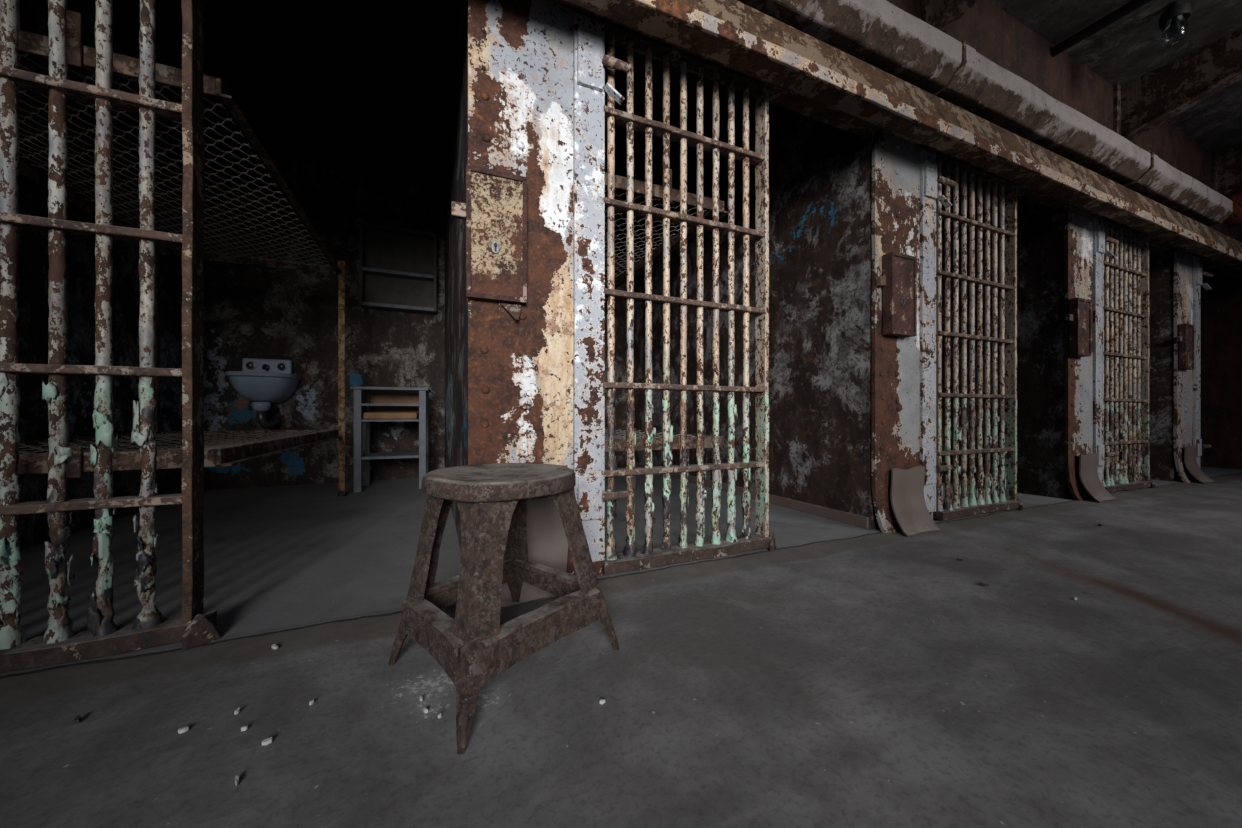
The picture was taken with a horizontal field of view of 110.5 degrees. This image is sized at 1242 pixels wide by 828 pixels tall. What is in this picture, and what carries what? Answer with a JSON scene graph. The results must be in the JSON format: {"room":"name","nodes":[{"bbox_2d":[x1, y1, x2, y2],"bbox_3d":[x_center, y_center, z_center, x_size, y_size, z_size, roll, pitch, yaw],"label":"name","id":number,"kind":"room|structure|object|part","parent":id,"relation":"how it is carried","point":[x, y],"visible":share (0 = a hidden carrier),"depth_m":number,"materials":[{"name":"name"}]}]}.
{"room":"prison interior","nodes":[
{"label":"prison interior","id":0,"kind":"room"},
{"bbox_2d":[18,0,182,550],"bbox_3d":[-3.017,-0.819,2.171,0.231,2.928,3.138,0,0,-24],"label":"wall partition","id":1,"kind":"structure","parent":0,"point":[33,307],"depth_m":2.43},
{"bbox_2d":[204,145,626,489],"bbox_3d":[1.871,-0.839,6.147,17.415,2.967,0.194,0,0,-24],"label":"wall","id":2,"kind":"structure","parent":0,"point":[251,311],"depth_m":3.98,"materials":[{"name":"paint"}]},
{"bbox_2d":[225,358,300,428],"bbox_3d":[-3.054,-0.176,3.664,0.474,0.615,0.364,0,0,-24],"label":"sink","id":3,"kind":"object","parent":2,"relation":"attached to","point":[264,382],"visible":1,"depth_m":3.64,"materials":[{"name":"ceramic"}]},
{"bbox_3d":[-3.199,-0.419,3.721,0.071,0.071,0.032,0,0,-24],"label":"tap knob","id":4,"kind":"part","parent":3,"relation":"part of","materials":[{"name":"metal"}]},
{"bbox_2d":[225,371,300,403],"bbox_3d":[-3.053,-0.219,3.662,0.474,0.252,0.359,0,0,-24],"label":"basin","id":5,"kind":"object","parent":3,"relation":"in","point":[259,387],"depth_m":3.58,"materials":[{"name":"ceramic"}]},
{"bbox_3d":[-3.089,-0.408,3.744,0.045,0.054,0.083,0,0,-24],"label":"spout","id":6,"kind":"part","parent":3,"relation":"part of","materials":[{"name":"metal"}]},
{"bbox_3d":[-2.998,-0.419,3.809,0.071,0.071,0.032,0,0,-24],"label":"tap knob","id":7,"kind":"part","parent":3,"relation":"part of","materials":[{"name":"metal"}]},
{"bbox_2d":[242,358,291,373],"bbox_3d":[-3.115,-0.403,3.803,0.348,0.161,0.050,0,0,-24],"label":"backsplash","id":8,"kind":"structure","parent":2,"relation":"attached to","point":[273,363],"depth_m":3.78,"materials":[{"name":"ceramic"}]},
{"bbox_2d":[359,221,436,313],"bbox_3d":[-2.149,-1.400,4.185,0.658,0.774,0.137,0,0,-24],"label":"shelf","id":9,"kind":"object","parent":2,"relation":"attached to","point":[398,266],"visible":1,"depth_m":4.21,"materials":[{"name":"grey wood"}]},
{"bbox_3d":[-2.435,-1.400,4.051,0.026,0.774,0.123,0,0,-24],"label":"panel","id":10,"kind":"part","parent":9,"relation":"part of","materials":[{"name":"grey metal"}]},
{"bbox_3d":[-1.857,-1.400,4.306,0.026,0.774,0.123,0,0,-24],"label":"panel","id":11,"kind":"part","parent":9,"relation":"part of","materials":[{"name":"grey metal"}]},
{"bbox_2d":[445,0,467,549],"bbox_3d":[-1.070,-0.819,3.030,0.231,2.928,3.138,0,0,-24],"label":"wall partition","id":12,"kind":"structure","parent":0,"point":[456,302],"depth_m":2.27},
{"bbox_2d":[81,0,944,225],"bbox_3d":[2.532,-2.351,4.649,17.415,0.136,3.083,0,0,-24],"label":"ceiling","id":13,"kind":"structure","parent":0,"point":[360,87],"depth_m":2.99,"materials":[{"name":"black"}]},
{"bbox_2d":[0,467,1241,827],"bbox_3d":[3.576,0.710,2.282,17.415,0.129,9.030,0,0,-24],"label":"floor","id":14,"kind":"structure","parent":0,"point":[839,675],"depth_m":1.02,"materials":[{"name":"concrete"}]},
{"bbox_2d":[74,715,80,723],"bbox_3d":[-1.137,0.639,0.901,0.008,0.009,0.020,0,0,-43],"label":"flake","id":15,"kind":"object","parent":14,"relation":"on","point":[77,719],"visible":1,"depth_m":0.90,"materials":[{"name":"brown paint"}]},
{"bbox_2d":[0,0,220,672],"bbox_3d":[-1.567,-0.466,1.067,0.905,2.224,0.113,0,0,-24],"label":"gate","id":16,"kind":"object","parent":14,"relation":"on","point":[60,644],"visible":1,"depth_m":1.15,"materials":[{"name":"brown metal"}]},
{"bbox_3d":[-1.603,-0.852,1.064,0.828,0.025,0.063,0,0,-24],"label":"cross rail","id":17,"kind":"part","parent":16,"relation":"part of","materials":[{"name":"brown metal"}]},
{"bbox_3d":[-1.603,-0.116,1.064,0.827,0.025,0.063,0,0,-24],"label":"cross rail","id":18,"kind":"part","parent":16,"relation":"part of","materials":[{"name":"brown metal"}]},
{"bbox_3d":[-1.604,-0.488,1.063,0.830,0.025,0.063,0,0,-24],"label":"cross rail","id":19,"kind":"part","parent":16,"relation":"part of","materials":[{"name":"brown metal"}]},
{"bbox_3d":[-1.603,0.239,1.064,0.827,0.025,0.063,0,0,-24],"label":"cross rail","id":20,"kind":"part","parent":16,"relation":"part of","materials":[{"name":"brown metal"}]},
{"bbox_3d":[-1.587,0.610,1.068,0.865,0.054,0.094,0,0,-24],"label":"rail","id":21,"kind":"part","parent":16,"relation":"part of","materials":[{"name":"brown metal"}]},
{"bbox_3d":[-1.224,-0.478,1.233,0.025,2.194,0.074,0,0,-24],"label":"post","id":22,"kind":"part","parent":16,"relation":"part of","materials":[{"name":"brown metal"}]},
{"bbox_2d":[18,9,346,507],"bbox_3d":[-2.285,-0.303,2.240,1.156,1.896,2.133,0,0,-24],"label":"bunk bed","id":23,"kind":"object","parent":14,"relation":"on","point":[79,55],"visible":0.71,"depth_m":2.04,"materials":[{"name":"metal"}]},
{"bbox_3d":[-1.870,0.152,1.284,1.029,0.061,0.014,0,0,-24],"label":"rail","id":24,"kind":"part","parent":23,"relation":"part of","materials":[{"name":"brown metal"}]},
{"bbox_3d":[-1.870,-1.130,1.284,1.029,0.061,0.014,0,0,-24],"label":"rail","id":25,"kind":"part","parent":23,"relation":"part of","materials":[{"name":"brown metal"}]},
{"bbox_3d":[-3.206,-0.277,2.978,0.019,1.845,0.039,0,0,-24],"label":"wall post","id":26,"kind":"part","parent":23,"relation":"part of","materials":[{"name":"brown metal"}]},
{"bbox_3d":[-2.711,-1.130,3.189,1.029,0.061,0.014,0,0,-24],"label":"rail","id":27,"kind":"part","parent":23,"relation":"part of","materials":[{"name":"brown metal"}]},
{"bbox_3d":[-2.711,0.152,3.189,1.029,0.061,0.014,0,0,-24],"label":"rail","id":28,"kind":"part","parent":23,"relation":"part of","materials":[{"name":"brown metal"}]},
{"bbox_3d":[-2.200,-0.283,3.400,0.045,1.833,0.054,0,0,-24],"label":"corner post","id":29,"kind":"part","parent":23,"relation":"part of","materials":[{"name":"brown metal"}]},
{"bbox_2d":[178,727,187,733],"bbox_3d":[-0.886,0.640,0.872,0.015,0.008,0.007,0,0,-29],"label":"chip","id":30,"kind":"object","parent":14,"relation":"on","point":[181,730],"visible":1,"depth_m":0.87,"materials":[{"name":"white paint"}]},
{"bbox_2d":[235,775,238,785],"bbox_3d":[-0.669,0.640,0.752,0.020,0.009,0.005,0,0,37],"label":"chip","id":31,"kind":"object","parent":14,"relation":"on","point":[236,777],"visible":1,"depth_m":0.75,"materials":[{"name":"white paint"}]},
{"bbox_2d":[262,737,271,745],"bbox_3d":[-0.691,0.639,0.841,0.016,0.009,0.008,0,0,-38],"label":"chip","id":32,"kind":"object","parent":14,"relation":"on","point":[267,741],"visible":1,"depth_m":0.84,"materials":[{"name":"white paint"}]},
{"bbox_2d":[350,386,430,492],"bbox_3d":[-2.008,0.210,3.811,0.580,0.871,0.432,0,0,-21],"label":"wooden stand","id":33,"kind":"object","parent":14,"relation":"on","point":[366,399],"visible":0.87,"depth_m":3.73,"materials":[{"name":"grey paint"}]},
{"bbox_3d":[-2.174,0.221,3.562,0.055,0.848,0.045,0,0,-21],"label":"leg","id":34,"kind":"part","parent":33,"relation":"part of","materials":[{"name":"grey paint"}]},
{"bbox_3d":[-2.239,-0.081,3.727,0.013,0.239,0.308,0,0,-21],"label":"panel","id":35,"kind":"part","parent":33,"relation":"part of","materials":[{"name":"grey paint"}]},
{"bbox_3d":[-2.300,0.221,3.893,0.055,0.848,0.045,0,0,-21],"label":"leg","id":36,"kind":"part","parent":33,"relation":"part of","materials":[{"name":"grey paint"}]},
{"bbox_2d":[363,413,418,418],"bbox_3d":[-1.996,0.015,3.768,0.408,0.057,0.278,0,0,-21],"label":"folded blanket","id":37,"kind":"object","parent":33,"relation":"on","point":[365,415],"visible":0.96,"depth_m":3.64,"materials":[{"name":"brown fabric"}]},
{"bbox_3d":[-2.076,-0.081,3.989,0.431,0.239,0.013,0,0,-21],"label":"panel","id":38,"kind":"part","parent":33,"relation":"part of","materials":[{"name":"brown wood"}]},
{"bbox_3d":[-1.719,0.221,3.735,0.055,0.848,0.045,0,0,-21],"label":"leg","id":39,"kind":"part","parent":33,"relation":"part of","materials":[{"name":"grey paint"}]},
{"bbox_3d":[-1.845,0.221,4.066,0.055,0.848,0.045,0,0,-21],"label":"leg","id":40,"kind":"part","parent":33,"relation":"part of","materials":[{"name":"grey paint"}]},
{"bbox_2d":[388,463,618,754],"bbox_3d":[-0.328,0.397,1.138,0.456,0.497,0.480,0,0,39],"label":"metal stool","id":41,"kind":"object","parent":14,"relation":"on","point":[472,648],"visible":1,"depth_m":1.00,"materials":[{"name":"brown metal"}]},
{"bbox_3d":[-0.511,0.414,1.130,0.179,0.463,0.172,0,0,0],"label":"leg","id":42,"kind":"part","parent":41,"relation":"part of","materials":[{"name":"brown metal"}]},
{"bbox_3d":[-0.427,0.506,0.995,0.051,0.081,0.304,0,0,-45],"label":"rail","id":43,"kind":"part","parent":41,"relation":"part of","materials":[{"name":"brown metal"}]},
{"bbox_3d":[-0.448,0.506,1.262,0.048,0.080,0.313,0,0,35],"label":"rail","id":44,"kind":"part","parent":41,"relation":"part of","materials":[{"name":"brown metal"}]},
{"bbox_3d":[-0.312,0.414,0.923,0.172,0.463,0.215,0,0,0],"label":"leg","id":45,"kind":"part","parent":41,"relation":"part of","materials":[{"name":"brown metal"}]},
{"bbox_3d":[-0.317,0.172,1.145,0.388,0.048,0.390,0,0,0],"label":"seat","id":46,"kind":"part","parent":41,"relation":"part of","materials":[{"name":"brown metal"}]},
{"bbox_3d":[-0.331,0.414,1.358,0.169,0.463,0.212,0,0,0],"label":"leg","id":47,"kind":"part","parent":41,"relation":"part of","materials":[{"name":"brown metal"}]},
{"bbox_3d":[-0.184,0.506,1.025,0.048,0.080,0.345,0,0,39],"label":"rail","id":48,"kind":"part","parent":41,"relation":"part of","materials":[{"name":"brown metal"}]},
{"bbox_3d":[-0.204,0.506,1.291,0.328,0.081,0.048,0,0,39],"label":"rail","id":49,"kind":"part","parent":41,"relation":"part of","materials":[{"name":"brown metal"}]},
{"bbox_3d":[-0.107,0.414,1.160,0.205,0.462,0.170,0,0,0],"label":"leg","id":50,"kind":"part","parent":41,"relation":"part of","materials":[{"name":"brown metal"}]},
{"bbox_2d":[468,0,630,608],"bbox_3d":[-0.243,-0.466,1.596,0.602,2.242,0.200,0,0,-28],"label":"steel pillar","id":51,"kind":"structure","parent":14,"relation":"on","point":[537,87],"depth_m":1.63,"materials":[{"name":"metal"}]},
{"bbox_2d":[451,164,526,320],"bbox_3d":[-0.466,-0.602,1.534,0.256,0.524,0.036,0,0,-24],"label":"box","id":52,"kind":"object","parent":51,"relation":"attached to","point":[494,212],"visible":1,"depth_m":1.53,"materials":[{"name":"metal"}]},
{"bbox_3d":[-0.447,-0.593,1.533,0.034,0.052,0.006,0,0,-24],"label":"keyhole plate","id":53,"kind":"part","parent":52,"relation":"part of","materials":[{"name":"metal"}]},
{"bbox_3d":[-0.319,0.472,1.528,0.343,0.341,0.146,0,0,-24],"label":"kick plate","id":54,"kind":"part","parent":51,"relation":"part of","materials":[{"name":"grey metal"}]},
{"bbox_3d":[-0.120,0.326,1.680,0.102,0.176,0.015,0,0,-24],"label":"hinge plate","id":55,"kind":"part","parent":51,"relation":"part of","materials":[{"name":"paint"}]},
{"bbox_3d":[-0.119,-1.381,1.678,0.106,0.208,0.025,0,0,-24],"label":"hinge plate","id":56,"kind":"part","parent":51,"relation":"part of","materials":[{"name":"paint"}]},
{"bbox_2d":[605,169,727,452],"bbox_3d":[-0.338,-0.303,3.098,1.156,1.896,2.133,0,0,-24],"label":"bunk bed","id":57,"kind":"object","parent":14,"relation":"on","point":[620,181],"visible":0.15,"depth_m":2.34,"materials":[{"name":"metal"}]},
{"bbox_3d":[0.077,-1.130,2.143,1.029,0.061,0.014,0,0,-24],"label":"rail","id":58,"kind":"part","parent":57,"relation":"part of","materials":[{"name":"brown metal"}]},
{"bbox_3d":[0.077,0.152,2.143,1.029,0.061,0.014,0,0,-24],"label":"rail","id":59,"kind":"part","parent":57,"relation":"part of","materials":[{"name":"brown metal"}]},
{"bbox_2d":[601,19,777,574],"bbox_3d":[0.333,-0.466,1.908,0.906,2.224,0.116,0,0,-24],"label":"gate","id":60,"kind":"object","parent":14,"relation":"on","point":[630,560],"visible":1,"depth_m":1.88,"materials":[{"name":"metal"}]},
{"bbox_3d":[0.304,-1.562,1.905,0.841,0.031,0.064,0,0,-24],"label":"rail","id":61,"kind":"part","parent":60,"relation":"part of","materials":[{"name":"brown metal"}]},
{"bbox_3d":[0.298,-1.214,1.902,0.829,0.025,0.065,0,0,-24],"label":"cross rail","id":62,"kind":"part","parent":60,"relation":"part of","materials":[{"name":"brown metal"}]},
{"bbox_3d":[0.298,-0.851,1.903,0.828,0.025,0.064,0,0,-24],"label":"cross rail","id":63,"kind":"part","parent":60,"relation":"part of","materials":[{"name":"brown metal"}]},
{"bbox_3d":[0.298,-0.488,1.903,0.828,0.025,0.064,0,0,-24],"label":"cross rail","id":64,"kind":"part","parent":60,"relation":"part of","materials":[{"name":"brown metal"}]},
{"bbox_3d":[0.298,-0.116,1.903,0.828,0.025,0.064,0,0,-24],"label":"cross rail","id":65,"kind":"part","parent":60,"relation":"part of","materials":[{"name":"brown metal"}]},
{"bbox_3d":[0.299,0.239,1.903,0.828,0.025,0.064,0,0,-24],"label":"cross rail","id":66,"kind":"part","parent":60,"relation":"part of","materials":[{"name":"brown metal"}]},
{"bbox_3d":[0.317,0.609,1.909,0.864,0.054,0.091,0,0,-24],"label":"rail","id":67,"kind":"part","parent":60,"relation":"part of","materials":[{"name":"brown metal"}]},
{"bbox_3d":[0.678,-0.478,2.072,0.025,2.194,0.074,0,0,-24],"label":"post","id":68,"kind":"part","parent":60,"relation":"part of","materials":[{"name":"metal"}]},
{"bbox_2d":[871,129,955,536],"bbox_3d":[1.701,-0.466,2.457,0.603,2.242,0.217,0,0,-24],"label":"steel pillar","id":69,"kind":"structure","parent":14,"relation":"on","point":[905,180],"depth_m":2.47,"materials":[{"name":"metal"}]},
{"bbox_2d":[876,252,916,337],"bbox_3d":[1.536,-0.661,2.401,0.256,0.445,0.065,0,0,-24],"label":"box","id":70,"kind":"object","parent":69,"relation":"attached to","point":[898,280],"visible":1,"depth_m":2.38,"materials":[{"name":"metal"}]},
{"bbox_3d":[1.569,-0.661,2.387,0.208,0.445,0.013,0,0,-24],"label":"box frame","id":71,"kind":"part","parent":70,"relation":"part of","materials":[{"name":"brown metal"}]},
{"bbox_3d":[1.626,0.472,2.385,0.343,0.340,0.146,0,0,-24],"label":"kick plate","id":72,"kind":"part","parent":69,"relation":"part of","materials":[{"name":"grey metal"}]},
{"bbox_3d":[1.826,0.329,2.542,0.097,0.173,0.019,0,0,-24],"label":"hinge plate","id":73,"kind":"part","parent":69,"relation":"part of","materials":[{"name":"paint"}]},
{"bbox_3d":[1.827,-1.381,2.536,0.106,0.208,0.025,0,0,-24],"label":"hinge plate","id":74,"kind":"part","parent":69,"relation":"part of","materials":[{"name":"paint"}]},
{"bbox_2d":[933,152,1022,519],"bbox_3d":[2.308,-0.467,2.777,0.896,2.220,0.112,0,0,-24],"label":"gate","id":75,"kind":"object","parent":14,"relation":"on","point":[1007,499],"visible":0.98,"depth_m":2.78,"materials":[{"name":"metal"}]},
{"bbox_3d":[1.895,-0.474,2.616,0.013,2.174,0.052,0,0,-24],"label":"hinge post","id":76,"kind":"part","parent":75,"relation":"part of","materials":[{"name":"metal"}]},
{"bbox_3d":[2.280,-1.563,2.777,0.841,0.030,0.063,0,0,-24],"label":"rail","id":77,"kind":"part","parent":75,"relation":"part of","materials":[{"name":"brown metal"}]},
{"bbox_3d":[2.275,-0.852,2.775,0.830,0.025,0.064,0,0,-24],"label":"cross rail","id":78,"kind":"part","parent":75,"relation":"part of","materials":[{"name":"brown metal"}]},
{"bbox_3d":[2.295,0.609,2.781,0.865,0.055,0.096,0,0,-24],"label":"rail","id":79,"kind":"part","parent":75,"relation":"part of","materials":[{"name":"brown metal"}]},
{"bbox_3d":[2.276,-1.214,2.775,0.828,0.024,0.064,0,0,-24],"label":"cross rail","id":80,"kind":"part","parent":75,"relation":"part of","materials":[{"name":"brown metal"}]},
{"bbox_3d":[2.275,-0.488,2.774,0.828,0.024,0.064,0,0,-24],"label":"cross rail","id":81,"kind":"part","parent":75,"relation":"part of","materials":[{"name":"brown metal"}]},
{"bbox_3d":[2.276,-0.116,2.775,0.829,0.024,0.063,0,0,-24],"label":"cross rail","id":82,"kind":"part","parent":75,"relation":"part of","materials":[{"name":"brown metal"}]},
{"bbox_3d":[2.276,0.239,2.775,0.830,0.026,0.064,0,0,-24],"label":"cross rail","id":83,"kind":"part","parent":75,"relation":"part of","materials":[{"name":"brown metal"}]},
{"bbox_3d":[2.655,-0.477,2.944,0.025,2.193,0.074,0,0,-24],"label":"post","id":84,"kind":"part","parent":75,"relation":"part of","materials":[{"name":"metal"}]},
{"bbox_2d":[1064,205,1118,502],"bbox_3d":[3.668,-0.466,3.325,0.603,2.242,0.217,0,0,-24],"label":"steel pillar","id":85,"kind":"structure","parent":14,"relation":"on","point":[1084,232],"depth_m":3.34,"materials":[{"name":"metal"}]},
{"bbox_2d":[1065,297,1091,356],"bbox_3d":[3.450,-0.651,3.248,0.256,0.426,0.058,0,0,-24],"label":"box","id":86,"kind":"object","parent":85,"relation":"attached to","point":[1079,316],"visible":1,"depth_m":3.23,"materials":[{"name":"metal"}]},
{"bbox_3d":[3.481,-0.651,3.237,0.208,0.426,0.013,0,0,-24],"label":"box frame","id":87,"kind":"part","parent":86,"relation":"part of","materials":[{"name":"brown metal"}]},
{"bbox_3d":[3.614,-0.466,3.333,0.510,2.242,0.090,0,0,-24],"label":"plate","id":88,"kind":"part","parent":85,"relation":"part of","materials":[{"name":"paint"}]},
{"bbox_3d":[3.593,0.473,3.253,0.342,0.340,0.146,0,0,-24],"label":"kick plate","id":89,"kind":"part","parent":85,"relation":"part of","materials":[{"name":"grey metal"}]},
{"bbox_3d":[3.794,-1.381,3.404,0.106,0.208,0.025,0,0,-24],"label":"hinge plate","id":90,"kind":"part","parent":85,"relation":"part of","materials":[{"name":"paint"}]},
{"bbox_3d":[3.798,0.327,3.410,0.102,0.173,0.018,0,0,-25],"label":"hinge plate","id":91,"kind":"part","parent":85,"relation":"part of","materials":[{"name":"paint"}]},
{"bbox_2d":[1100,217,1154,492],"bbox_3d":[4.259,-0.466,3.642,0.902,2.224,0.115,0,0,-24],"label":"gate","id":92,"kind":"object","parent":14,"relation":"on","point":[1126,376],"visible":0.86,"depth_m":3.65,"materials":[{"name":"metal"}]},
{"bbox_3d":[4.234,-1.562,3.638,0.842,0.030,0.064,0,0,-24],"label":"rail","id":93,"kind":"part","parent":92,"relation":"part of","materials":[{"name":"metal"}]},
{"bbox_3d":[4.228,-1.214,3.636,0.828,0.025,0.064,0,0,-24],"label":"cross rail","id":94,"kind":"part","parent":92,"relation":"part of","materials":[{"name":"brown metal"}]},
{"bbox_3d":[4.228,-0.852,3.636,0.828,0.025,0.064,0,0,-24],"label":"cross rail","id":95,"kind":"part","parent":92,"relation":"part of","materials":[{"name":"brown metal"}]},
{"bbox_3d":[4.227,-0.488,3.636,0.828,0.025,0.064,0,0,-24],"label":"cross rail","id":96,"kind":"part","parent":92,"relation":"part of","materials":[{"name":"brown metal"}]},
{"bbox_3d":[4.227,-0.116,3.636,0.829,0.024,0.064,0,0,-24],"label":"cross rail","id":97,"kind":"part","parent":92,"relation":"part of","materials":[{"name":"brown metal"}]},
{"bbox_3d":[4.229,0.238,3.636,0.829,0.025,0.064,0,0,-24],"label":"cross rail","id":98,"kind":"part","parent":92,"relation":"part of","materials":[{"name":"brown metal"}]},
{"bbox_3d":[4.246,0.609,3.641,0.869,0.059,0.093,0,0,-24],"label":"rail","id":99,"kind":"part","parent":92,"relation":"part of","materials":[{"name":"brown metal"}]},
{"bbox_3d":[4.607,-0.478,3.805,0.025,2.193,0.074,0,0,-24],"label":"post","id":100,"kind":"part","parent":92,"relation":"part of","materials":[{"name":"metal"}]},
{"bbox_2d":[1173,248,1214,483],"bbox_3d":[5.575,-0.466,4.161,0.602,2.242,0.199,0,0,-28],"label":"steel pillar","id":101,"kind":"structure","parent":14,"relation":"on","point":[1188,273],"depth_m":4.17,"materials":[{"name":"metal"}]},
{"bbox_2d":[549,0,1241,278],"bbox_3d":[4.107,-1.575,3.474,15.483,0.260,0.338,0,0,-24],"label":"lintel beam","id":102,"kind":"structure","parent":101,"relation":"on","point":[806,75],"depth_m":2.16,"materials":[{"name":"brown metal"}]},
{"bbox_2d":[1176,323,1194,369],"bbox_3d":[5.362,-0.638,4.095,0.256,0.426,0.052,0,0,-24],"label":"box","id":103,"kind":"object","parent":101,"relation":"attached to","point":[1185,339],"visible":1,"depth_m":4.08,"materials":[{"name":"metal"}]},
{"bbox_3d":[5.392,-0.638,4.087,0.208,0.426,0.013,0,0,-24],"label":"box frame","id":104,"kind":"part","parent":103,"relation":"part of","materials":[{"name":"brown metal"}]},
{"bbox_3d":[5.519,-0.466,4.173,0.511,2.242,0.088,0,0,-24],"label":"plate","id":105,"kind":"part","parent":101,"relation":"part of","materials":[{"name":"paint"}]},
{"bbox_3d":[5.699,-1.381,4.244,0.106,0.208,0.025,0,0,-24],"label":"hinge plate","id":106,"kind":"part","parent":101,"relation":"part of","materials":[{"name":"paint"}]},
{"bbox_3d":[5.497,0.472,4.093,0.343,0.340,0.145,0,0,-24],"label":"kick plate","id":107,"kind":"part","parent":101,"relation":"part of","materials":[{"name":"grey metal"}]},
{"bbox_3d":[5.701,0.331,4.248,0.106,0.169,0.018,0,0,-26],"label":"hinge plate","id":108,"kind":"part","parent":101,"relation":"part of","materials":[{"name":"paint"}]},
{"bbox_2d":[633,102,879,529],"bbox_3d":[0.866,-0.819,3.884,0.250,2.928,3.138,0,0,-24],"label":"wall","id":109,"kind":"structure","parent":0,"point":[820,173],"depth_m":2.90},
{"bbox_2d":[941,170,1073,498],"bbox_3d":[2.843,-0.819,4.756,0.231,2.928,3.138,0,0,-24],"label":"wall partition","id":110,"kind":"structure","parent":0,"point":[1040,228],"depth_m":3.44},
{"bbox_2d":[886,0,1241,242],"bbox_3d":[3.170,-2.153,3.203,17.415,1.113,0.077,0,0,-24],"label":"wall","id":111,"kind":"structure","parent":0,"point":[997,36],"depth_m":3.19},
{"bbox_2d":[921,0,977,32],"bbox_3d":[2.107,-2.438,1.969,0.155,0.542,1.322,0,0,-24],"label":"beam","id":112,"kind":"structure","parent":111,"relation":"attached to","point":[940,14],"depth_m":2.49,"materials":[{"name":"metal"}]},
{"bbox_3d":[1.846,-2.438,2.559,0.155,0.542,0.032,0,0,-24],"label":"wall plate","id":113,"kind":"part","parent":112,"relation":"part of","materials":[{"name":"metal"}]},
{"bbox_2d":[737,0,1232,225],"bbox_3d":[1.607,-1.887,2.309,8.676,0.269,0.269,0,0,-24],"label":"pipe","id":114,"kind":"object","parent":111,"relation":"attached to","point":[878,33],"visible":0.72,"depth_m":2.41,"materials":[{"name":"metal"}]},
{"bbox_2d":[1114,28,1241,140],"bbox_3d":[4.396,-2.438,2.979,0.155,0.542,1.322,0,0,-24],"label":"beam","id":115,"kind":"structure","parent":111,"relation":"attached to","point":[1149,100],"depth_m":3.30,"materials":[{"name":"metal"}]},
{"bbox_3d":[4.136,-2.438,3.569,0.155,0.542,0.032,0,0,-24],"label":"wall plate","id":116,"kind":"part","parent":115,"relation":"part of","materials":[{"name":"metal"}]},
{"bbox_2d":[1212,145,1241,196],"bbox_3d":[6.462,-2.438,3.890,0.155,0.542,1.322,0,0,-24],"label":"bracket","id":117,"kind":"object","parent":111,"relation":"attached to","point":[1227,164],"visible":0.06,"depth_m":4.42,"materials":[{"name":"metal"}]},
{"bbox_3d":[6.201,-2.438,4.480,0.155,0.542,0.032,0,0,-24],"label":"wall plate","id":118,"kind":"part","parent":117,"relation":"part of","materials":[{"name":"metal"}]},
{"bbox_2d":[1225,190,1241,225],"bbox_3d":[6.585,-2.193,4.569,0.348,0.348,0.176,0,0,-24],"label":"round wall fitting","id":119,"kind":"object","parent":111,"relation":"attached to","point":[1235,218],"visible":0.66,"depth_m":4.52,"materials":[{"name":"red paint"}]},
{"bbox_2d":[988,0,1241,152],"bbox_3d":[3.449,-2.757,2.568,17.415,0.097,1.464,0,0,-24],"label":"ceiling","id":120,"kind":"structure","parent":0,"point":[1131,47],"depth_m":3.11,"materials":[{"name":"concrete"}]},
{"bbox_2d":[1050,0,1151,56],"bbox_3d":[3.429,-2.644,2.535,0.064,0.064,1.354,0,0,-24],"label":"conduit pipe","id":121,"kind":"object","parent":120,"relation":"hanging from","point":[1133,5],"visible":1,"depth_m":2.92,"materials":[{"name":"black metal"}]},
{"bbox_2d":[1158,0,1191,46],"bbox_3d":[3.658,-2.577,2.847,0.135,0.264,0.135,0,0,-24],"label":"lamp","id":122,"kind":"object","parent":120,"relation":"hanging from","point":[1173,23],"visible":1,"depth_m":2.82,"materials":[{"name":"clear glass"}]},
{"bbox_2d":[1162,14,1187,46],"bbox_3d":[3.658,-2.525,2.847,0.107,0.161,0.107,0,0,-24],"label":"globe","id":123,"kind":"object","parent":122,"relation":"on","point":[1174,26],"depth_m":2.82},
{"bbox_2d":[1103,245,1180,481],"bbox_3d":[4.748,-0.819,5.596,0.231,2.928,3.138,0,0,-24],"label":"wall partition","id":124,"kind":"structure","parent":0,"point":[1162,466],"depth_m":4.18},
{"bbox_2d":[1201,265,1241,468],"bbox_3d":[6.722,-0.819,6.466,0.231,2.928,3.138,0,0,-24],"label":"wall partition","id":125,"kind":"structure","parent":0,"point":[1221,305],"depth_m":5.15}
]}

